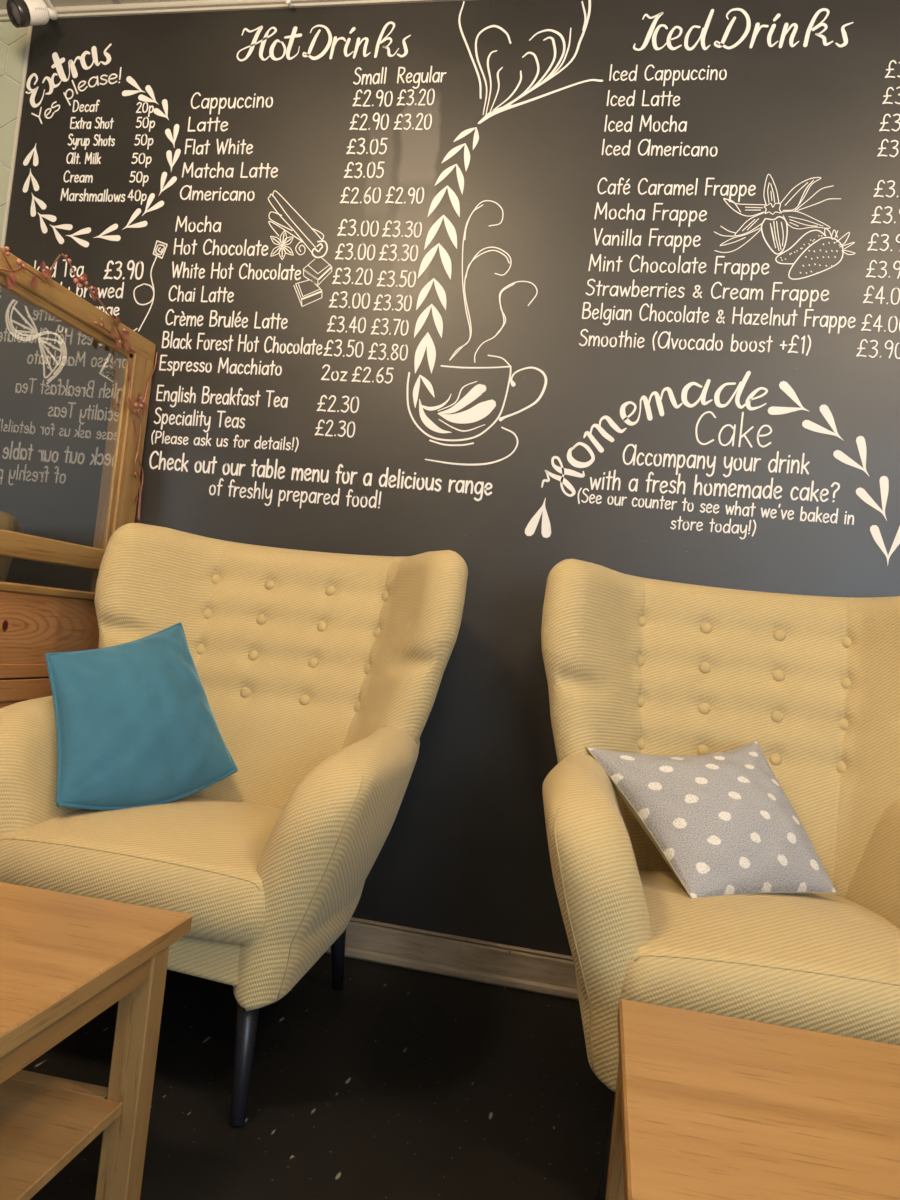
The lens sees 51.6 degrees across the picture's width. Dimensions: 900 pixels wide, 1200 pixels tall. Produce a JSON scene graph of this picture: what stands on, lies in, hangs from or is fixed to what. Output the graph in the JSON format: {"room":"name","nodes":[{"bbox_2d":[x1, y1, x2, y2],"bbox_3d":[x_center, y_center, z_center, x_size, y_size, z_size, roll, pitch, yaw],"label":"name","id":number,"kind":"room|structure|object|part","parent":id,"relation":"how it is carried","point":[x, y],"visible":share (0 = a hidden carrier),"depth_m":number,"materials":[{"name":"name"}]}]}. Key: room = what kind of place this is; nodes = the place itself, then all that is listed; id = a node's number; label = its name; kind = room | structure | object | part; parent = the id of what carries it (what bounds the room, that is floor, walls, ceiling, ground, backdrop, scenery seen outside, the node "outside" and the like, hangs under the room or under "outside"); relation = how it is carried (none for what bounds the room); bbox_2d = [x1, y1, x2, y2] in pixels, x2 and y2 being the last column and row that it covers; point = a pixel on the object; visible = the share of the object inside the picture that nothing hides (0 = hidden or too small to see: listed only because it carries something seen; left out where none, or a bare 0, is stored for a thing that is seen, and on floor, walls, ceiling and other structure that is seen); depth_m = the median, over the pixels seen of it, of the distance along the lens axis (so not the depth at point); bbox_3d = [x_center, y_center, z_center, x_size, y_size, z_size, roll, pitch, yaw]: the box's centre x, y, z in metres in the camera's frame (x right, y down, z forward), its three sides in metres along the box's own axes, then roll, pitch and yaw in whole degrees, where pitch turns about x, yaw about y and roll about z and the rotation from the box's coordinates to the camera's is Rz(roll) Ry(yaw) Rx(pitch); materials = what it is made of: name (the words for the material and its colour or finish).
{"room":"coffee shop","nodes":[
{"label":"coffee shop","id":0,"kind":"room"},
{"bbox_2d":[0,21,28,245],"bbox_3d":[-2.023,-0.554,3.008,1.265,2.640,0.120,6,-2,12],"label":"tiled wall","id":1,"kind":"structure","parent":0,"point":[13,40],"depth_m":2.86,"materials":[{"name":"grey tile"}]},
{"bbox_2d":[0,26,32,248],"bbox_3d":[-1.420,-0.548,2.815,0.009,2.500,0.011,6,-2,12],"label":"trim","id":2,"kind":"structure","parent":1,"relation":"attached to","point":[9,191],"depth_m":2.84,"materials":[{"name":"beige paint"}]},
{"bbox_2d":[0,0,192,9],"bbox_3d":[0.015,-1.823,0.186,6.200,0.100,4.920,6,-2,12],"label":"ceiling","id":3,"kind":"structure","parent":0,"point":[56,3],"depth_m":2.79,"materials":[{"name":"paint"}]},
{"bbox_2d":[6,0,57,27],"bbox_3d":[-1.205,-1.746,2.737,0.113,0.233,0.243,6,-2,-3],"label":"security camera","id":4,"kind":"object","parent":3,"relation":"attached to","point":[21,13],"visible":1,"depth_m":2.65,"materials":[{"name":"white plastic"}]},
{"bbox_2d":[21,953,613,1199],"bbox_3d":[-0.276,0.899,0.082,6.200,0.100,4.920,6,-2,12],"label":"floor","id":5,"kind":"structure","parent":0,"point":[395,1083],"depth_m":1.74,"materials":[{"name":"black plastic"}]},
{"bbox_2d":[0,247,155,707],"bbox_3d":[-1.160,0.004,1.777,0.054,1.620,1.849,6,-2,12],"label":"dresser","id":6,"kind":"object","parent":5,"relation":"on","point":[68,451],"visible":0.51,"depth_m":2.33,"materials":[{"name":"brown wood"}]},
{"bbox_3d":[-1.172,0.141,1.772,0.040,0.034,1.650,6,-2,12],"label":"panel rail","id":7,"kind":"part","parent":6,"relation":"part of","materials":[{"name":"brown wood"}]},
{"bbox_3d":[-1.205,0.471,1.759,0.026,0.622,1.650,6,-2,12],"label":"panel","id":8,"kind":"part","parent":6,"relation":"part of","materials":[{"name":"brown wood"}]},
{"bbox_3d":[-1.176,0.187,1.770,0.042,0.052,1.650,6,-2,12],"label":"panel rail","id":9,"kind":"part","parent":6,"relation":"part of","materials":[{"name":"brown wood"}]},
{"bbox_3d":[-1.150,-0.057,1.779,0.042,0.024,1.650,6,-2,12],"label":"panel rail","id":10,"kind":"part","parent":6,"relation":"part of","materials":[{"name":"brown wood"}]},
{"bbox_3d":[-1.158,0.038,1.775,0.026,0.172,1.650,6,-2,12],"label":"panel","id":11,"kind":"part","parent":6,"relation":"part of","materials":[{"name":"brown wood"}]},
{"bbox_3d":[-1.142,-0.159,1.784,0.052,0.060,1.650,6,-2,12],"label":"rail","id":12,"kind":"part","parent":6,"relation":"part of","materials":[{"name":"brown wood"}]},
{"bbox_3d":[-1.101,-0.402,1.790,0.001,0.680,1.650,6,-2,12],"label":"glass pane","id":13,"kind":"part","parent":6,"relation":"part of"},
{"bbox_3d":[-1.078,-0.762,1.806,0.054,0.077,1.849,6,-2,12],"label":"rail","id":14,"kind":"part","parent":6,"relation":"part of","materials":[{"name":"brown wood"}]},
{"bbox_2d":[0,246,157,521],"bbox_3d":[-0.945,-0.549,2.396,0.058,0.611,0.729,6,-2,12],"label":"vine","id":15,"kind":"object","parent":6,"relation":"attached to","point":[47,273],"visible":0.95,"depth_m":2.45,"materials":[{"name":"brown plant"}]},
{"bbox_3d":[-0.978,0.058,2.620,0.052,1.616,0.121,6,-2,12],"label":"post","id":16,"kind":"part","parent":6,"relation":"part of","materials":[{"name":"brown wood"}]},
{"bbox_2d":[0,882,191,1199],"bbox_3d":[-0.840,0.631,1.211,0.762,0.400,0.580,6,-2,10],"label":"coffee table","id":17,"kind":"object","parent":5,"relation":"on","point":[66,959],"visible":1,"depth_m":1.29,"materials":[{"name":"brown wood"}]},
{"bbox_2d":[0,1070,121,1199],"bbox_3d":[-0.845,0.679,1.210,0.710,0.017,0.420,6,-2,10],"label":"shelf","id":18,"kind":"object","parent":17,"relation":"attached to","point":[46,1121],"depth_m":1.25,"materials":[{"name":"brown wood"}]},
{"bbox_3d":[-0.461,0.691,1.350,0.048,0.372,0.048,6,-2,10],"label":"leg","id":19,"kind":"part","parent":17,"relation":"part of","materials":[{"name":"brown wood"}]},
{"bbox_2d":[0,523,467,1125],"bbox_3d":[-0.496,0.365,2.055,0.925,1.075,0.848,6,-2,12],"label":"armchair","id":20,"kind":"object","parent":5,"relation":"on","point":[320,674],"visible":0.77,"depth_m":2.06,"materials":[{"name":"beige fabric"}]},
{"bbox_3d":[-0.810,0.444,2.078,0.252,0.476,0.680,5,-2,18],"label":"arm","id":21,"kind":"part","parent":20,"relation":"part of"},
{"bbox_2d":[45,623,237,809],"bbox_3d":[-0.682,0.239,2.026,0.255,0.390,0.406,5,-3,32],"label":"cushion","id":22,"kind":"object","parent":20,"relation":"on","point":[136,725],"visible":1,"depth_m":1.95,"materials":[{"name":"teal fabric"}]},
{"bbox_2d":[0,796,282,945],"bbox_3d":[-0.539,0.517,1.926,0.582,0.164,0.597,6,-2,12],"label":"seat cushion","id":23,"kind":"object","parent":20,"relation":"on","point":[211,859],"depth_m":1.68,"materials":[{"name":"beige fabric"}]},
{"bbox_3d":[-0.541,0.636,1.972,0.550,0.120,0.595,6,-2,12],"label":"seat frame","id":24,"kind":"part","parent":20,"relation":"part of","materials":[{"name":"beige fabric"}]},
{"bbox_3d":[-0.359,0.791,1.638,0.041,0.226,0.112,7,-2,-19],"label":"leg","id":25,"kind":"part","parent":20,"relation":"part of","materials":[{"name":"black paint"}]},
{"bbox_3d":[-0.440,0.266,2.264,0.925,0.850,0.428,6,-2,12],"label":"winged backrest","id":26,"kind":"part","parent":20,"relation":"part of","materials":[{"name":"beige fabric"}]},
{"bbox_3d":[-0.222,0.501,1.947,0.252,0.476,0.680,6,-2,7],"label":"arm","id":27,"kind":"part","parent":20,"relation":"part of"},
{"bbox_3d":[-0.262,0.782,2.204,0.042,0.306,0.094,6,-2,12],"label":"leg","id":28,"kind":"part","parent":20,"relation":"part of","materials":[{"name":"black paint"}]},
{"bbox_2d":[541,559,899,1199],"bbox_3d":[0.602,0.473,1.814,0.925,1.075,0.848,6,-2,5],"label":"armchair","id":29,"kind":"object","parent":5,"relation":"on","point":[633,664],"visible":0.84,"depth_m":1.96,"materials":[{"name":"beige fabric"}]},
{"bbox_3d":[0.287,0.550,1.800,0.252,0.476,0.680,6,-2,11],"label":"arm","id":30,"kind":"part","parent":29,"relation":"part of"},
{"bbox_3d":[0.269,0.852,1.469,0.041,0.226,0.112,5,-2,27],"label":"leg","id":31,"kind":"part","parent":29,"relation":"part of","materials":[{"name":"black paint"}]},
{"bbox_2d":[586,741,837,898],"bbox_3d":[0.515,0.418,1.851,0.425,0.276,0.291,7,-2,-16],"label":"cushion","id":32,"kind":"object","parent":29,"relation":"on","point":[723,823],"visible":0.98,"depth_m":1.76,"materials":[{"name":"grey fabric"}]},
{"bbox_3d":[0.513,0.418,1.857,0.410,0.275,0.292,7,-2,-18],"label":"panel","id":33,"kind":"part","parent":32,"relation":"part of","materials":[{"name":"grey fabric"}]},
{"bbox_3d":[0.633,0.372,2.027,0.925,0.850,0.428,6,-2,5],"label":"winged backrest","id":34,"kind":"part","parent":29,"relation":"part of","materials":[{"name":"beige fabric"}]},
{"bbox_2d":[621,871,899,1045],"bbox_3d":[0.574,0.627,1.683,0.582,0.164,0.597,6,-2,5],"label":"seat cushion","id":35,"kind":"object","parent":29,"relation":"on","point":[827,963],"depth_m":1.46,"materials":[{"name":"beige fabric"}]},
{"bbox_3d":[0.886,0.612,1.742,0.252,0.476,0.680,6,-2,0],"label":"arm","id":36,"kind":"part","parent":29,"relation":"part of"},
{"bbox_2d":[605,999,899,1199],"bbox_3d":[0.538,0.767,0.921,0.762,0.400,0.580,6,-2,10],"label":"coffee table","id":37,"kind":"object","parent":5,"relation":"on","point":[707,1106],"visible":1,"depth_m":1.00,"materials":[{"name":"brown wood"}]},
{"bbox_3d":[0.223,0.757,1.181,0.048,0.372,0.048,6,-2,10],"label":"leg","id":38,"kind":"part","parent":37,"relation":"part of","materials":[{"name":"brown wood"}]},
{"bbox_2d":[4,0,899,955],"bbox_3d":[0.989,-0.257,2.338,4.935,2.640,0.122,6,-2,12],"label":"wall","id":39,"kind":"structure","parent":0,"point":[518,289],"depth_m":2.47,"materials":[{"name":"paint"}]},
{"bbox_2d":[0,0,467,20],"bbox_3d":[0.499,-1.622,2.456,6.200,0.024,0.022,6,-2,12],"label":"trim","id":40,"kind":"structure","parent":39,"relation":"attached to","point":[194,6],"depth_m":2.73,"materials":[{"name":"beige paint"}]},
{"bbox_2d":[285,0,292,7],"bbox_3d":[-0.458,-1.698,2.645,0.016,0.016,0.025,6,-2,12],"label":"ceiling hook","id":41,"kind":"object","parent":39,"relation":"attached to","point":[288,2],"visible":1,"depth_m":2.64,"materials":[{"name":"white plastic"}]},
{"bbox_2d":[325,917,578,1000],"bbox_3d":[0.223,0.940,2.352,6.200,0.098,0.034,6,-2,12],"label":"baseboard","id":42,"kind":"structure","parent":39,"relation":"attached to","point":[515,967],"depth_m":2.39,"materials":[{"name":"beige paint"}]}
]}

